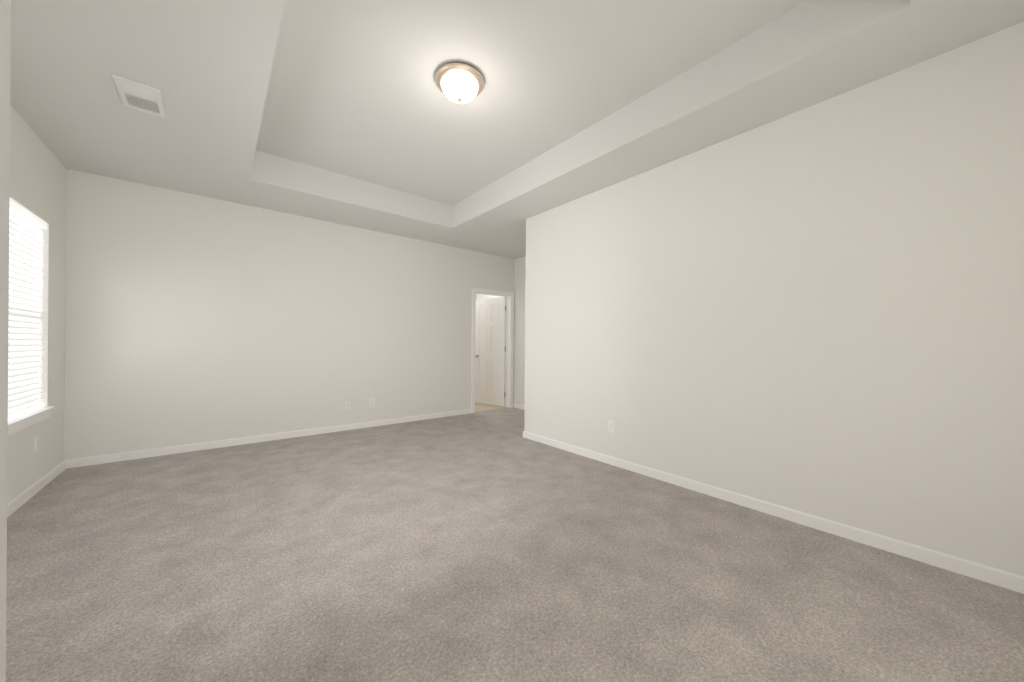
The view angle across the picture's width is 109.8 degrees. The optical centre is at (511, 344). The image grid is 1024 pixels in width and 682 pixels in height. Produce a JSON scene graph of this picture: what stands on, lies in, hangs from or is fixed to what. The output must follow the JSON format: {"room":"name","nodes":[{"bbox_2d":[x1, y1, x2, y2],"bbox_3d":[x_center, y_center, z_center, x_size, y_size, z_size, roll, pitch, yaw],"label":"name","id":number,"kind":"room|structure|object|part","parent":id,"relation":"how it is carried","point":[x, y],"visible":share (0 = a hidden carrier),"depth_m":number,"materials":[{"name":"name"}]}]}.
{"room":"empty bedroom","nodes":[
{"label":"empty bedroom","id":0,"kind":"room"},
{"bbox_2d":[7,105,65,503],"bbox_3d":[-2.294,-0.218,0.984,0.150,2.740,6.070,0,0,-39],"label":"wall","id":1,"kind":"structure","parent":0,"point":[37,178],"depth_m":2.94,"materials":[{"name":"paint"}]},
{"bbox_2d":[8,198,54,435],"bbox_3d":[-3.559,-0.193,2.566,0.175,1.590,0.980,0,0,-39],"label":"window unit","id":2,"kind":"structure","parent":1,"relation":"in","point":[27,407],"depth_m":2.67,"materials":[{"name":"white plastic"}]},
{"bbox_2d":[7,460,65,517],"bbox_3d":[-2.786,1.109,1.702,0.014,0.078,4.110,0,0,-39],"label":"baseboard","id":3,"kind":"structure","parent":1,"relation":"attached to","point":[20,500],"depth_m":2.72,"materials":[{"name":"white wood"}]},
{"bbox_2d":[34,436,38,452],"bbox_3d":[-3.667,0.771,2.781,0.010,0.115,0.070,0,0,-39],"label":"electrical outlet","id":4,"kind":"object","parent":1,"relation":"attached to","point":[36,443],"visible":1,"depth_m":2.77,"materials":[{"name":"white plastic"}]},
{"bbox_2d":[64,169,514,459],"bbox_3d":[-2.013,-0.216,5.056,5.440,2.740,0.120,0,0,-39],"label":"wall","id":5,"kind":"structure","parent":0,"point":[191,319],"depth_m":4.11,"materials":[{"name":"paint"}]},
{"bbox_2d":[65,409,471,468],"bbox_3d":[-2.386,1.112,4.674,4.395,0.078,0.014,0,0,-39],"label":"baseboard","id":6,"kind":"structure","parent":5,"relation":"attached to","point":[96,460],"depth_m":4.09,"materials":[{"name":"white wood"}]},
{"bbox_2d":[345,401,349,409],"bbox_3d":[-2.202,0.823,4.820,0.070,0.115,0.017,0,0,-39],"label":"electrical outlet","id":7,"kind":"object","parent":5,"relation":"attached to","point":[347,405],"visible":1,"depth_m":4.82,"materials":[{"name":"white plastic"}]},
{"bbox_2d":[369,398,373,406],"bbox_3d":[-1.957,0.820,5.025,0.070,0.115,0.010,0,0,-39],"label":"electrical outlet","id":8,"kind":"object","parent":5,"relation":"attached to","point":[371,402],"visible":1,"depth_m":5.02,"materials":[{"name":"white plastic"}]},
{"bbox_2d":[471,287,513,412],"bbox_3d":[-0.370,0.107,6.401,0.900,2.120,0.162,0,0,-39],"label":"door frame","id":9,"kind":"structure","parent":5,"relation":"attached to","point":[475,290],"depth_m":6.22,"materials":[{"name":"white wood"}]},
{"bbox_2d":[476,292,510,407],"bbox_3d":[-0.370,0.132,6.401,0.800,2.070,0.126,0,0,-39],"label":"door","id":10,"kind":"structure","parent":5,"relation":"in","point":[507,384],"depth_m":6.63,"materials":[{"name":"white wood"}]},
{"bbox_2d":[475,297,505,406],"bbox_3d":[-0.421,0.140,6.906,0.760,2.030,0.175,0,0,38],"label":"door leaf","id":11,"kind":"structure","parent":10,"relation":"attached to","point":[490,352],"depth_m":6.87,"materials":[{"name":"white wood"}]},
{"bbox_2d":[477,294,501,299],"bbox_3d":[-0.198,-0.202,7.845,0.120,2.740,2.140,0,0,-39],"label":"wall","id":12,"kind":"structure","parent":0,"point":[481,296],"depth_m":8.26,"materials":[{"name":"paint"}]},
{"bbox_2d":[475,402,507,411],"bbox_3d":[-0.989,1.213,7.242,2.090,0.098,2.085,0,0,-39],"label":"floor","id":13,"kind":"structure","parent":0,"point":[481,407],"depth_m":6.64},
{"bbox_2d":[6,408,1023,681],"bbox_3d":[-0.167,1.219,2.690,5.560,0.100,6.005,0,0,-39],"label":"floor","id":14,"kind":"structure","parent":0,"point":[488,546],"depth_m":1.78,"materials":[{"name":"grey carpet"}]},
{"bbox_2d":[10,0,1023,258],"bbox_3d":[-0.618,-1.785,3.649,6.100,0.420,8.090,0,0,-39],"label":"ceiling","id":15,"kind":"structure","parent":0,"point":[346,112],"depth_m":2.43,"materials":[{"name":"paint"}]},
{"bbox_2d":[112,74,165,117],"bbox_3d":[-2.384,-1.583,2.316,0.200,0.012,0.340,0,0,-39],"label":"ceiling vent","id":16,"kind":"object","parent":15,"relation":"in","point":[139,96],"visible":1,"depth_m":2.30,"materials":[{"name":"white metal"}]},
{"bbox_2d":[435,63,483,103],"bbox_3d":[-0.369,-1.786,2.547,0.344,0.173,0.344,0,0,-39],"label":"ceiling light","id":17,"kind":"object","parent":15,"relation":"attached to","point":[460,83],"visible":0.98,"depth_m":2.47,"materials":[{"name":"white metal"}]},
{"bbox_3d":[-0.370,-1.782,2.547,0.264,0.098,0.264,0,0,-39],"label":"lamp shade","id":18,"kind":"part","parent":17,"relation":"part of","materials":[{"name":"white glass"}]},
{"bbox_2d":[514,256,525,404],"bbox_3d":[0.632,-0.195,6.024,0.120,2.740,1.730,0,0,-39],"label":"wall","id":19,"kind":"structure","parent":0,"point":[519,329],"depth_m":6.53,"materials":[{"name":"paint"}]},
{"bbox_2d":[513,403,524,409],"bbox_3d":[0.570,1.135,5.981,0.014,0.078,1.730,0,0,-39],"label":"baseboard","id":20,"kind":"structure","parent":19,"relation":"attached to","point":[519,406],"depth_m":6.52,"materials":[{"name":"white wood"}]},
{"bbox_2d":[524,22,1023,575],"bbox_3d":[2.031,-0.184,3.325,1.370,2.740,4.220,0,0,-39],"label":"wall","id":21,"kind":"structure","parent":0,"point":[816,310],"depth_m":2.28,"materials":[{"name":"paint"}]},
{"bbox_2d":[608,420,613,432],"bbox_3d":[0.970,0.808,3.523,0.010,0.115,0.070,0,0,-39],"label":"electrical outlet","id":22,"kind":"object","parent":21,"relation":"attached to","point":[610,426],"visible":1,"depth_m":3.52,"materials":[{"name":"white plastic"}]},
{"bbox_2d":[523,431,1023,593],"bbox_3d":[1.446,1.142,2.933,0.014,0.078,4.100,0,0,-39],"label":"baseboard","id":23,"kind":"structure","parent":21,"relation":"attached to","point":[995,576],"depth_m":2.26,"materials":[{"name":"white wood"}]},
{"bbox_3d":[-1.140,-0.209,0.307,0.780,2.740,0.120,0,0,-39],"label":"wall","id":24,"kind":"structure","parent":0,"visible":0},
{"bbox_2d":[0,0,10,681],"bbox_3d":[-0.831,-0.206,0.560,0.020,2.740,0.144,0,0,-39],"label":"door frame","id":25,"kind":"structure","parent":24,"relation":"attached to","point":[5,40],"depth_m":0.61,"materials":[{"name":"paint"}]}
]}

